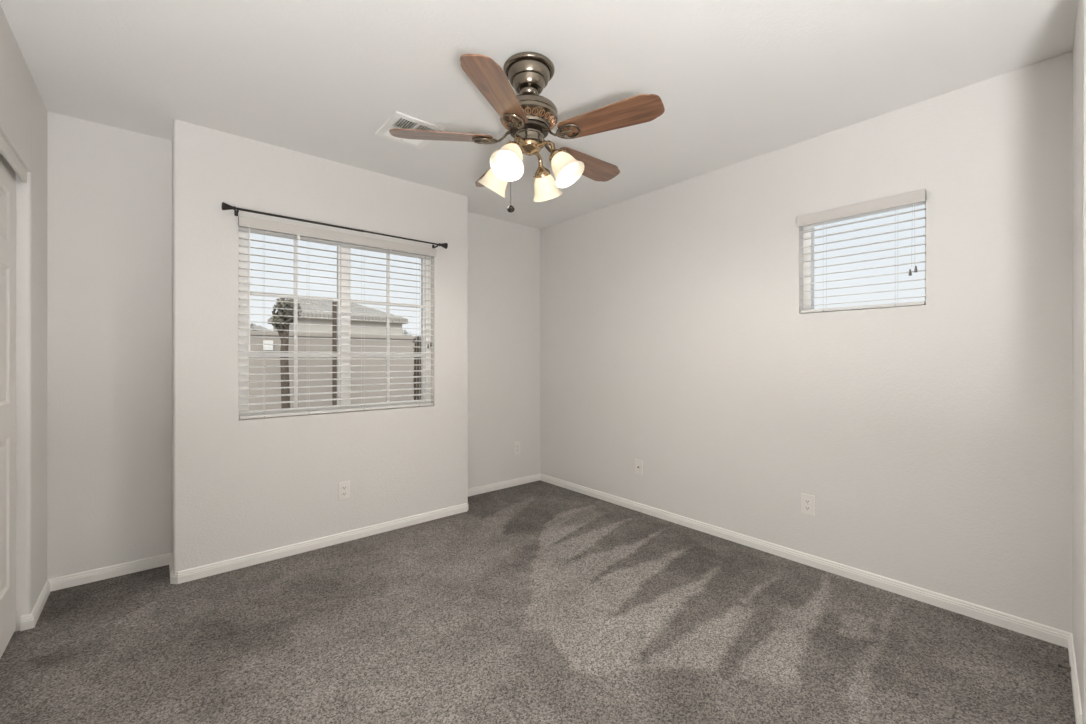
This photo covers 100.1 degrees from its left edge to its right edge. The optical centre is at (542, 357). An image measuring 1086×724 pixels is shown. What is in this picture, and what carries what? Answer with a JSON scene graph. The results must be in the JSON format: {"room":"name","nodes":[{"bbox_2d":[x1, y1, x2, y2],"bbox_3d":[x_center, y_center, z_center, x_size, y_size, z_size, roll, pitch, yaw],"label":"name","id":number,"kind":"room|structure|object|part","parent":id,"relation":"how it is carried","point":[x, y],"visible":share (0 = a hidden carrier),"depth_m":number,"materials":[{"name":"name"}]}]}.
{"room":"empty bedroom","nodes":[
{"label":"empty bedroom","id":0,"kind":"room"},
{"bbox_2d":[0,5,46,631],"bbox_3d":[-0.694,-0.024,0.059,0.140,2.460,5.790,0,0,-40],"label":"wall","id":1,"kind":"structure","parent":0,"point":[23,111],"depth_m":2.00,"materials":[{"name":"paint"}]},
{"bbox_2d":[0,153,15,657],"bbox_3d":[-1.988,0.185,1.596,0.034,1.973,0.947,0,0,-40],"label":"door","id":2,"kind":"structure","parent":1,"relation":"in","point":[7,174],"depth_m":1.87,"materials":[{"name":"paint"}]},
{"bbox_2d":[0,133,26,182],"bbox_3d":[-1.694,-0.793,1.253,0.095,0.052,1.861,0,0,-40],"label":"trim","id":3,"kind":"structure","parent":1,"relation":"attached to","point":[6,151],"depth_m":1.80,"materials":[{"name":"paint"}]},
{"bbox_2d":[20,579,50,630],"bbox_3d":[-2.388,1.155,2.145,0.040,0.062,0.418,0,0,-40],"label":"baseboard","id":4,"kind":"structure","parent":1,"relation":"attached to","point":[28,621],"depth_m":2.05,"materials":[{"name":"paint"}]},
{"bbox_2d":[47,111,171,578],"bbox_3d":[-2.436,-0.024,2.483,0.630,2.460,0.160,0,0,-40],"label":"wall","id":5,"kind":"structure","parent":0,"point":[109,188],"depth_m":2.45,"materials":[{"name":"paint"}]},
{"bbox_2d":[172,119,467,574],"bbox_3d":[-1.415,-0.024,3.143,1.780,2.460,0.480,0,0,-40],"label":"wall","id":6,"kind":"structure","parent":0,"point":[241,487],"depth_m":2.71,"materials":[{"name":"paint"}]},
{"bbox_2d":[49,474,539,590],"bbox_3d":[-1.165,1.155,3.242,3.270,0.062,0.332,0,0,-40],"label":"baseboard","id":7,"kind":"structure","parent":6,"relation":"attached to","point":[207,570],"depth_m":2.63,"materials":[{"name":"paint"}]},
{"bbox_2d":[221,202,447,248],"bbox_3d":[-1.238,-0.822,2.916,1.356,0.043,0.093,0,0,-40],"label":"curtain rod","id":8,"kind":"object","parent":6,"relation":"attached to","point":[224,206],"visible":1,"depth_m":2.74,"materials":[{"name":"black metal"}]},
{"bbox_2d":[239,227,430,415],"bbox_3d":[-1.319,-0.223,3.028,1.207,1.152,0.069,0,0,-40],"label":"window","id":9,"kind":"structure","parent":6,"relation":"in","point":[242,302],"depth_m":2.99,"materials":[{"name":"white plastic"}]},
{"bbox_3d":[-1.542,-0.216,2.832,0.525,1.085,0.030,0,0,-40],"label":"sash","id":10,"kind":"part","parent":9,"relation":"part of","materials":[{"name":"white plastic"}]},
{"bbox_2d":[249,240,337,407],"bbox_3d":[-1.538,-0.216,2.827,0.497,1.057,0.011,0,0,-40],"label":"grille","id":11,"kind":"object","parent":9,"relation":"attached to","point":[295,354],"depth_m":2.83,"materials":[{"name":"white plastic"}]},
{"bbox_2d":[238,215,436,418],"bbox_3d":[-1.268,-0.226,2.969,1.212,1.148,0.084,0,0,-40],"label":"window blind","id":12,"kind":"object","parent":9,"relation":"attached to","point":[243,221],"visible":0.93,"depth_m":2.90,"materials":[{"name":"white plastic"}]},
{"bbox_3d":[-1.277,-0.773,2.979,1.189,0.045,0.048,0,0,-40],"label":"head rail","id":13,"kind":"part","parent":12,"relation":"part of","materials":[{"name":"white plastic"}]},
{"bbox_3d":[-1.278,0.340,2.980,1.194,0.016,0.045,0,0,-40],"label":"rail","id":14,"kind":"part","parent":12,"relation":"part of","materials":[{"name":"white plastic"}]},
{"bbox_3d":[-0.906,-0.207,3.297,0.002,1.083,0.053,0,0,-40],"label":"ladder cord","id":15,"kind":"part","parent":12,"relation":"part of","materials":[{"name":"white fabric"}]},
{"bbox_3d":[-1.543,-0.216,2.833,0.497,1.057,0.004,0,0,-40],"label":"pane","id":16,"kind":"part","parent":9,"relation":"part of","materials":[{"name":"clear glass"}]},
{"bbox_3d":[-1.097,-0.216,3.211,0.545,1.085,0.030,0,0,-40],"label":"sash","id":17,"kind":"part","parent":9,"relation":"part of","materials":[{"name":"white plastic"}]},
{"bbox_2d":[351,252,422,401],"bbox_3d":[-1.093,-0.216,3.207,0.517,1.057,0.011,0,0,-40],"label":"grille","id":18,"kind":"object","parent":9,"relation":"attached to","point":[387,355],"depth_m":3.20,"materials":[{"name":"white plastic"}]},
{"bbox_2d":[338,481,349,500],"bbox_3d":[-1.283,0.856,2.934,0.071,0.116,0.008,0,0,-40],"label":"wall outlet","id":19,"kind":"object","parent":6,"relation":"attached to","point":[343,487],"visible":1,"depth_m":2.93,"materials":[{"name":"plastic"}]},
{"bbox_2d":[468,212,539,488],"bbox_3d":[-0.460,-0.024,4.166,0.999,2.460,0.160,0,0,-40],"label":"wall","id":20,"kind":"structure","parent":0,"point":[504,256],"depth_m":4.13,"materials":[{"name":"paint"}]},
{"bbox_2d":[514,442,519,454],"bbox_3d":[-0.240,0.841,4.242,0.071,0.116,0.008,0,0,-40],"label":"wall outlet","id":21,"kind":"object","parent":20,"relation":"attached to","point":[516,444],"visible":1,"depth_m":4.24,"materials":[{"name":"plastic"}]},
{"bbox_2d":[0,480,1075,723],"bbox_3d":[0.325,1.186,0.999,4.110,0.001,6.100,0,0,-40],"label":"floor","id":22,"kind":"structure","parent":0,"point":[538,602],"depth_m":1.90,"materials":[{"name":"carpet"}]},
{"bbox_2d":[0,0,1077,228],"bbox_3d":[0.339,-1.324,0.952,4.350,0.140,6.110,0,0,-40],"label":"ceiling","id":23,"kind":"structure","parent":0,"point":[735,81],"depth_m":1.96,"materials":[{"name":"paint"}]},
{"bbox_2d":[375,111,444,148],"bbox_3d":[-0.736,-1.248,2.507,0.274,0.010,0.298,0,0,-40],"label":"ceiling vent","id":24,"kind":"object","parent":23,"relation":"in","point":[398,120],"visible":0.64,"depth_m":2.45,"materials":[{"name":"metal"}]},
{"bbox_2d":[389,52,664,212],"bbox_3d":[-0.035,-0.942,1.997,1.080,0.624,1.126,0,0,-40],"label":"ceiling fan","id":25,"kind":"object","parent":23,"relation":"hanging from","point":[528,117],"visible":1,"depth_m":1.87,"materials":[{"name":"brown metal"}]},
{"bbox_3d":[-0.425,-0.938,1.921,0.425,0.006,0.142,0,12,-7],"label":"blade","id":26,"kind":"part","parent":25,"relation":"part of","materials":[{"name":"brown wood"}]},
{"bbox_3d":[-0.227,-0.938,2.293,0.142,0.006,0.425,-13,6,-26],"label":"blade","id":27,"kind":"part","parent":25,"relation":"part of","materials":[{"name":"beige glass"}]},
{"bbox_3d":[-0.222,-0.789,2.043,0.140,0.140,0.140,0,0,26],"label":"lamp shade","id":28,"kind":"part","parent":25,"relation":"part of","materials":[{"name":"white glass"}]},
{"bbox_3d":[-0.159,-0.938,1.612,0.142,0.006,0.425,12,3,15],"label":"blade","id":29,"kind":"part","parent":25,"relation":"part of","materials":[{"name":"brown wood"}]},
{"bbox_3d":[-0.138,-0.789,1.804,0.140,0.140,0.140,0,0,26],"label":"lamp shade","id":30,"kind":"part","parent":25,"relation":"part of","materials":[{"name":"white glass"}]},
{"bbox_3d":[-0.128,-0.814,1.825,0.051,0.077,0.066,0,0,26],"label":"bulb","id":31,"kind":"part","parent":25,"relation":"part of","materials":[{"name":"white glass"}]},
{"bbox_3d":[-0.099,-0.894,1.886,0.022,0.058,0.081,0,0,26],"label":"light arm","id":32,"kind":"part","parent":25,"relation":"part of","materials":[{"name":"gold metal"}]},
{"bbox_3d":[-0.022,-0.894,2.046,0.022,0.058,0.081,0,0,26],"label":"light arm","id":33,"kind":"part","parent":25,"relation":"part of","materials":[{"name":"gold metal"}]},
{"bbox_3d":[0.019,-0.894,1.927,0.081,0.058,0.022,0,0,26],"label":"light arm","id":34,"kind":"part","parent":25,"relation":"part of","materials":[{"name":"gold metal"}]},
{"bbox_3d":[0.017,-0.789,2.127,0.140,0.140,0.140,0,0,26],"label":"lamp shade","id":35,"kind":"part","parent":25,"relation":"part of","materials":[{"name":"white glass"}]},
{"bbox_3d":[0.080,-0.814,1.898,0.066,0.077,0.051,0,0,26],"label":"bulb","id":36,"kind":"part","parent":25,"relation":"part of","materials":[{"name":"white glass"}]},
{"bbox_3d":[0.101,-0.789,1.888,0.140,0.140,0.140,0,0,26],"label":"lamp shade","id":37,"kind":"part","parent":25,"relation":"part of","materials":[{"name":"white glass"}]},
{"bbox_3d":[0.211,-0.938,2.213,0.425,0.006,0.142,0,-12,-42],"label":"blade","id":38,"kind":"part","parent":25,"relation":"part of","materials":[{"name":"brown wood"}]},
{"bbox_3d":[0.257,-0.938,1.781,0.425,0.006,0.142,0,-12,30],"label":"blade","id":39,"kind":"part","parent":25,"relation":"part of","materials":[{"name":"brown wood"}]},
{"bbox_2d":[540,51,1071,632],"bbox_3d":[1.077,-0.024,3.248,0.150,2.460,3.550,0,0,-40],"label":"wall","id":40,"kind":"structure","parent":0,"point":[931,442],"depth_m":2.44,"materials":[{"name":"paint"}]},
{"bbox_2d":[635,459,642,474],"bbox_3d":[0.738,0.845,3.518,0.015,0.116,0.071,0,0,-40],"label":"wall outlet","id":41,"kind":"object","parent":40,"relation":"attached to","point":[638,463],"visible":1,"depth_m":3.51,"materials":[{"name":"plastic"}]},
{"bbox_2d":[540,474,1069,647],"bbox_3d":[1.063,1.155,3.139,0.012,0.062,3.378,0,0,-40],"label":"baseboard","id":42,"kind":"structure","parent":40,"relation":"attached to","point":[1059,637],"depth_m":2.42,"materials":[{"name":"paint"}]},
{"bbox_2d":[801,493,814,515],"bbox_3d":[1.518,0.841,2.607,0.008,0.116,0.071,0,0,-40],"label":"wall outlet","id":43,"kind":"object","parent":40,"relation":"attached to","point":[807,501],"visible":1,"depth_m":2.60,"materials":[{"name":"plastic"}]},
{"bbox_2d":[803,202,925,313],"bbox_3d":[1.744,-0.536,2.486,0.060,0.560,0.572,0,0,-40],"label":"window","id":44,"kind":"structure","parent":40,"relation":"in","point":[807,287],"depth_m":2.66,"materials":[{"name":"white plastic"}]},
{"bbox_2d":[797,189,925,312],"bbox_3d":[1.685,-0.540,2.436,0.084,0.556,0.577,0,0,-40],"label":"window blind","id":45,"kind":"object","parent":44,"relation":"attached to","point":[918,196],"visible":0.95,"depth_m":2.40,"materials":[{"name":"white plastic"}]},
{"bbox_3d":[1.592,-0.521,2.569,0.053,0.491,0.002,0,0,-40],"label":"ladder cord","id":46,"kind":"part","parent":45,"relation":"part of","materials":[{"name":"white fabric"}]},
{"bbox_3d":[1.697,-0.270,2.446,0.045,0.016,0.559,0,0,-40],"label":"rail","id":47,"kind":"part","parent":45,"relation":"part of","materials":[{"name":"white plastic"}]},
{"bbox_3d":[1.696,-0.791,2.445,0.048,0.045,0.554,0,0,-40],"label":"head rail","id":48,"kind":"part","parent":45,"relation":"part of","materials":[{"name":"white plastic"}]},
{"bbox_3d":[1.828,-0.609,2.243,0.006,0.317,0.014,0,0,-40],"label":"pull cord","id":49,"kind":"part","parent":45,"relation":"part of","materials":[{"name":"white fabric"}]},
{"bbox_2d":[1072,0,1085,723],"bbox_3d":[2.754,-0.024,0.776,0.800,2.460,2.412,0,0,-40],"label":"wall","id":50,"kind":"structure","parent":0,"point":[1079,43],"depth_m":1.57,"materials":[{"name":"paint"}]},
{"bbox_2d":[1058,664,1070,670],"bbox_3d":[1.922,1.139,1.676,0.016,0.016,0.031,0,0,-40],"label":"door stop","id":51,"kind":"object","parent":50,"relation":"attached to","point":[1059,665],"visible":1,"depth_m":1.67,"materials":[{"name":"metal"}]},
{"bbox_2d":[1068,633,1082,723],"bbox_3d":[1.926,1.155,1.648,0.630,0.062,0.012,0,0,-43],"label":"baseboard","id":52,"kind":"structure","parent":50,"relation":"attached to","point":[1072,660],"depth_m":1.59,"materials":[{"name":"paint"}]},
{"label":"outside","id":53,"kind":"structure","parent":0,"visible":0},
{"bbox_3d":[-18.948,1.536,45.397,150.000,0.200,86.300,0,0,-40],"label":"ground","id":54,"kind":"structure","parent":53,"visible":0},
{"bbox_2d":[250,323,259,330],"bbox_3d":[-19.875,-0.498,30.401,2.369,3.868,2.395,0,0,14],"label":"tree","id":55,"kind":"object","parent":54,"relation":"on","point":[252,326],"visible":0.04,"depth_m":30.33,"materials":[{"name":"green plant"}]},
{"bbox_2d":[254,325,272,331],"bbox_3d":[-23.477,-0.614,37.142,4.400,4.100,3.800,0,0,-40],"label":"house","id":56,"kind":"structure","parent":54,"relation":"on","point":[256,326],"depth_m":37.08,"materials":[{"name":"paint"}]},
{"bbox_2d":[270,298,301,408],"bbox_3d":[-3.099,0.332,5.505,0.337,2.209,0.331,0,0,-2],"label":"tree","id":57,"kind":"object","parent":54,"relation":"on","point":[279,326],"visible":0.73,"depth_m":5.45,"materials":[{"name":"green plant"}]},
{"bbox_3d":[-3.099,-0.547,5.505,0.335,0.449,0.331,0,0,-4],"label":"crown","id":58,"kind":"part","parent":57,"relation":"part of","materials":[{"name":"green plant"}]},
{"bbox_2d":[332,302,336,404],"bbox_3d":[-2.774,0.319,6.093,0.105,2.235,0.105,0,0,-40],"label":"wooden post","id":59,"kind":"object","parent":54,"relation":"on","point":[334,308],"visible":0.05,"depth_m":6.05,"materials":[{"name":"wood"}]},
{"bbox_2d":[249,331,420,410],"bbox_3d":[-3.080,0.541,6.703,9.000,1.790,0.260,0,0,-40],"label":"fence","id":60,"kind":"object","parent":54,"relation":"on","point":[359,344],"visible":0.06,"depth_m":6.52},
{"bbox_2d":[263,340,272,349],"bbox_3d":[-3.650,-0.169,6.036,0.114,0.130,0.014,0,0,-40],"label":"plate","id":61,"kind":"object","parent":60,"relation":"attached to","point":[265,347],"visible":1,"depth_m":6.03,"materials":[{"name":"white"}]},
{"bbox_2d":[268,299,407,335],"bbox_3d":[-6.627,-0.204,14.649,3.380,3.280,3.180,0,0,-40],"label":"house","id":62,"kind":"structure","parent":54,"relation":"on","point":[303,320],"depth_m":13.68,"materials":[{"name":"paint"}]},
{"bbox_2d":[413,336,420,399],"bbox_3d":[-1.840,0.547,6.710,0.195,1.778,0.186,0,0,-22],"label":"columnar shrub","id":63,"kind":"object","parent":54,"relation":"on","point":[414,347],"visible":0.27,"depth_m":6.66,"materials":[{"name":"green plant"}]}
]}

